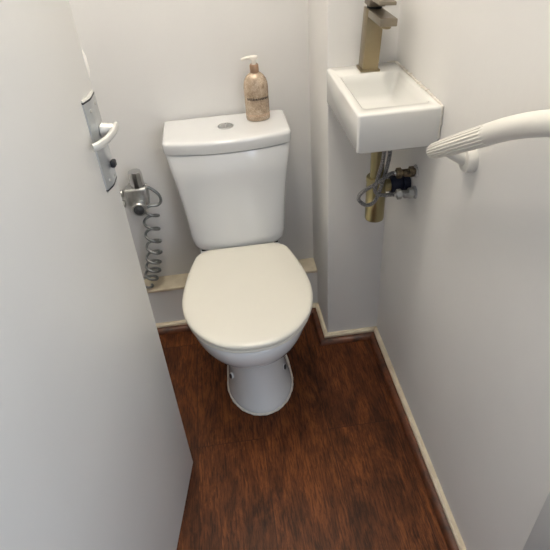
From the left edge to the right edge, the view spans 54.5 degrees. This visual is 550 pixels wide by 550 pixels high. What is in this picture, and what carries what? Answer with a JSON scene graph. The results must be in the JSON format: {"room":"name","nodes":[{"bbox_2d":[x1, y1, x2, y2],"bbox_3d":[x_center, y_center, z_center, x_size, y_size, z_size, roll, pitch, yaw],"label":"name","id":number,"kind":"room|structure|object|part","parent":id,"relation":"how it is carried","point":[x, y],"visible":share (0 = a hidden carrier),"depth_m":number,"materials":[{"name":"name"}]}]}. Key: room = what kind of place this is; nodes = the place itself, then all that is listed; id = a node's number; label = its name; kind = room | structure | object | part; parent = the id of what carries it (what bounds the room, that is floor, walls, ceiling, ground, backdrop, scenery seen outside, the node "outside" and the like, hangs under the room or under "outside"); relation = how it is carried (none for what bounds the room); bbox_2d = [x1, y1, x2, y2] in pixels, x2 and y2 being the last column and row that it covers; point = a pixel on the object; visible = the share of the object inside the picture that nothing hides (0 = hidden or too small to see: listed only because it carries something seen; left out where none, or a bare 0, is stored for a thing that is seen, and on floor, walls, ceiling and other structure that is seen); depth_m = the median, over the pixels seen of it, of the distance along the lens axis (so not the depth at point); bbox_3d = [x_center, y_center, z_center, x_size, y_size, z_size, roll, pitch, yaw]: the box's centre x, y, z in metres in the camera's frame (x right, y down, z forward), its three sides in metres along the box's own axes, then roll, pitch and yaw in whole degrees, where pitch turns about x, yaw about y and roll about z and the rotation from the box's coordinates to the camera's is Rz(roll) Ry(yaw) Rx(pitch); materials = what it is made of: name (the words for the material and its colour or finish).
{"room":"bathroom","nodes":[
{"label":"bathroom","id":0,"kind":"room"},
{"bbox_2d":[69,0,312,277],"bbox_3d":[-0.219,-0.852,1.406,1.080,2.420,0.060,-7,38,-3],"label":"wall","id":1,"kind":"structure","parent":0,"point":[152,63],"depth_m":1.58,"materials":[{"name":"paint"}]},
{"bbox_2d":[120,168,149,215],"bbox_3d":[-0.461,-0.267,1.709,0.107,0.136,0.106,-7,38,-3],"label":"valve","id":2,"kind":"object","parent":1,"relation":"attached to","point":[137,194],"visible":0.93,"depth_m":1.69,"materials":[{"name":"silver metal"}]},
{"bbox_3d":[-0.439,-0.304,1.688,0.045,0.055,0.043,-7,38,-3],"label":"valve knob","id":3,"kind":"part","parent":2,"relation":"part of","materials":[{"name":"silver metal"}]},
{"bbox_2d":[132,200,146,215],"bbox_3d":[-0.434,-0.218,1.715,0.047,0.047,0.042,-7,38,-3],"label":"outlet","id":4,"kind":"object","parent":2,"relation":"attached to","point":[139,207],"depth_m":1.70,"materials":[{"name":"metal"}]},
{"bbox_2d":[143,185,161,288],"bbox_3d":[-0.425,-0.119,1.815,0.137,0.398,0.055,-7,38,-3],"label":"coiled hose","id":5,"kind":"object","parent":2,"relation":"hanging from","point":[156,240],"visible":0.96,"depth_m":1.83,"materials":[{"name":"silver metal"}]},
{"bbox_2d":[144,258,316,292],"bbox_3d":[-0.236,0.010,1.971,0.782,0.012,0.081,-7,38,-3],"label":"trim","id":6,"kind":"structure","parent":1,"relation":"attached to","point":[171,282],"depth_m":1.96,"materials":[{"name":"paint"}]},
{"bbox_2d":[148,272,317,322],"bbox_3d":[-0.230,0.085,2.031,0.782,0.179,0.078,-7,38,-3],"label":"wall ledge","id":7,"kind":"object","parent":1,"relation":"attached to","point":[166,306],"visible":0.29,"depth_m":1.98,"materials":[{"name":"paint"}]},
{"bbox_2d":[159,315,447,549],"bbox_3d":[0.029,1.212,0.736,2.060,0.050,3.660,-7,38,-3],"label":"floor","id":8,"kind":"structure","parent":0,"point":[335,467],"depth_m":1.55,"materials":[{"name":"brown wood"}]},
{"bbox_2d":[157,308,314,334],"bbox_3d":[-0.216,0.186,2.030,0.784,0.019,0.020,-7,38,-3],"label":"beading","id":9,"kind":"structure","parent":8,"relation":"on","point":[179,328],"depth_m":2.02,"materials":[{"name":"brown wood"}]},
{"bbox_2d":[162,110,312,415],"bbox_3d":[-0.093,0.013,1.620,0.371,0.784,0.654,-7,38,-3],"label":"toilet","id":10,"kind":"object","parent":8,"relation":"on","point":[247,300],"visible":1,"depth_m":1.56,"materials":[{"name":"white ceramic"}]},
{"bbox_3d":[-0.144,-0.417,1.575,0.371,0.037,0.194,-7,38,-3],"label":"cistern lid","id":11,"kind":"part","parent":10,"relation":"part of","materials":[{"name":"white ceramic"}]},
{"bbox_3d":[-0.080,0.047,1.517,0.366,0.019,0.448,-7,38,-3],"label":"seat lid","id":12,"kind":"part","parent":10,"relation":"part of","materials":[{"name":"beige plastic"}]},
{"bbox_3d":[-0.079,0.062,1.528,0.358,0.010,0.440,-7,38,-3],"label":"seat","id":13,"kind":"part","parent":10,"relation":"part of","materials":[{"name":"beige plastic"}]},
{"bbox_2d":[241,55,269,121],"bbox_3d":[-0.056,-0.542,1.548,0.072,0.182,0.059,-7,38,-3],"label":"soap dispenser","id":14,"kind":"object","parent":10,"relation":"on","point":[255,85],"visible":1,"depth_m":1.54,"materials":[{"name":"beige plastic"}]},
{"bbox_2d":[243,72,269,121],"bbox_3d":[-0.054,-0.525,1.562,0.072,0.138,0.059,-7,38,-3],"label":"bottle","id":15,"kind":"object","parent":14,"relation":"attached to","point":[255,85],"depth_m":1.54,"materials":[{"name":"brown plastic"}]},
{"bbox_2d":[312,308,372,345],"bbox_3d":[0.254,0.175,1.997,0.216,0.019,0.203,-7,38,-3],"label":"beading","id":16,"kind":"structure","parent":8,"relation":"on","point":[323,341],"depth_m":1.92,"materials":[{"name":"brown wood"}]},
{"bbox_2d":[369,332,458,549],"bbox_3d":[0.405,0.494,1.569,0.020,0.019,0.961,-7,38,-3],"label":"beading","id":17,"kind":"structure","parent":8,"relation":"on","point":[445,528],"depth_m":1.54,"materials":[{"name":"brown wood"}]},
{"bbox_2d":[308,0,400,331],"bbox_3d":[0.189,-0.808,1.308,0.184,2.420,0.247,-7,38,-3],"label":"wall","id":18,"kind":"structure","parent":0,"point":[347,247],"depth_m":1.61,"materials":[{"name":"paint"}]},
{"bbox_2d":[156,303,375,337],"bbox_3d":[-0.119,0.210,1.978,0.965,0.031,0.183,-7,38,-3],"label":"baseboard","id":19,"kind":"structure","parent":18,"relation":"attached to","point":[367,329],"depth_m":1.94,"materials":[{"name":"paint"}]},
{"bbox_2d":[377,0,549,549],"bbox_3d":[0.376,-0.488,0.876,0.055,2.420,1.360,-7,38,-3],"label":"wall","id":20,"kind":"structure","parent":0,"point":[463,315],"depth_m":1.05,"materials":[{"name":"paint"}]},
{"bbox_2d":[327,60,443,153],"bbox_3d":[0.244,-0.406,1.258,0.183,0.097,0.332,-7,38,-3],"label":"basin","id":21,"kind":"object","parent":20,"relation":"attached to","point":[387,109],"visible":0.99,"depth_m":1.16,"materials":[{"name":"ceramic"}]},
{"bbox_2d":[357,151,395,206],"bbox_3d":[0.250,-0.254,1.304,0.100,0.202,0.033,-18,40,-16],"label":"flexible hose","id":22,"kind":"object","parent":21,"relation":"attached to","point":[386,174],"visible":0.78,"depth_m":1.32,"materials":[{"name":"metal"}]},
{"bbox_2d":[356,0,397,71],"bbox_3d":[0.235,-0.550,1.240,0.055,0.171,0.142,-7,38,-3],"label":"tap","id":23,"kind":"object","parent":21,"relation":"on","point":[376,18],"visible":1,"depth_m":1.26,"materials":[{"name":"brown metal"}]},
{"bbox_3d":[0.240,-0.575,1.194,0.039,0.017,0.098,-4,38,-6],"label":"spout","id":24,"kind":"part","parent":23,"relation":"part of","materials":[{"name":"brown metal"}]},
{"bbox_2d":[373,151,395,196],"bbox_3d":[0.270,-0.270,1.302,0.060,0.176,0.032,-7,38,-3],"label":"flexible hose","id":25,"kind":"object","parent":21,"relation":"attached to","point":[380,169],"visible":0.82,"depth_m":1.32,"materials":[{"name":"metal"}]},
{"bbox_2d":[365,152,410,222],"bbox_3d":[0.289,-0.262,1.364,0.112,0.266,0.053,-7,38,-3],"label":"trap","id":26,"kind":"object","parent":21,"relation":"attached to","point":[375,213],"visible":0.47,"depth_m":1.37,"materials":[{"name":"gold metal"}]},
{"bbox_2d":[395,186,416,199],"bbox_3d":[0.329,-0.206,1.347,0.050,0.033,0.033,-7,38,-3],"label":"valve","id":27,"kind":"object","parent":20,"relation":"attached to","point":[411,192],"visible":1,"depth_m":1.34,"materials":[{"name":"metal"}]},
{"bbox_2d":[395,164,417,178],"bbox_3d":[0.323,-0.254,1.320,0.052,0.033,0.033,-7,38,-3],"label":"valve","id":28,"kind":"object","parent":20,"relation":"attached to","point":[412,171],"visible":1,"depth_m":1.31,"materials":[{"name":"metal"}]},
{"bbox_2d":[374,326,466,549],"bbox_3d":[0.421,0.487,1.566,0.014,0.031,0.961,-7,38,-3],"label":"baseboard","id":29,"kind":"structure","parent":20,"relation":"attached to","point":[438,488],"depth_m":1.53,"materials":[{"name":"paint"}]},
{"bbox_2d":[426,109,549,172],"bbox_3d":[0.352,-0.189,0.784,0.077,0.281,0.506,-7,38,-3],"label":"grab rail","id":30,"kind":"object","parent":20,"relation":"attached to","point":[462,147],"visible":1,"depth_m":0.80,"materials":[{"name":"white plastic"}]},
{"bbox_3d":[-0.055,-0.062,0.369,0.965,2.420,0.152,-7,38,-3],"label":"wall","id":31,"kind":"structure","parent":0,"visible":0},
{"bbox_2d":[523,492,549,549],"bbox_3d":[0.427,0.034,0.516,0.017,2.030,0.152,-7,38,-3],"label":"lining","id":32,"kind":"object","parent":31,"relation":"attached to","point":[539,537],"depth_m":0.89,"materials":[{"name":"paint"}]},
{"bbox_3d":[-0.368,0.133,0.468,0.012,2.030,0.152,-7,38,-3],"label":"lining","id":33,"kind":"object","parent":31,"relation":"attached to","visible":0},
{"bbox_2d":[0,0,192,549],"bbox_3d":[-0.318,-0.029,0.702,0.073,1.978,0.670,-1,38,4],"label":"door","id":34,"kind":"structure","parent":33,"relation":"attached to","point":[95,454],"depth_m":0.80,"materials":[{"name":"paint"}]},
{"bbox_3d":[-0.300,-0.228,0.924,0.007,0.154,0.056,-1,38,4],"label":"lock plate","id":35,"kind":"part","parent":34,"relation":"part of","materials":[{"name":"metal"}]},
{"bbox_3d":[-0.281,-0.232,0.895,0.017,0.019,0.087,6,39,13],"label":"lever arm","id":36,"kind":"part","parent":34,"relation":"part of"},
{"bbox_3d":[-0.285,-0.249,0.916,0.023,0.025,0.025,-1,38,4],"label":"lever handle","id":37,"kind":"part","parent":34,"relation":"part of","materials":[{"name":"white metal"}]}
]}

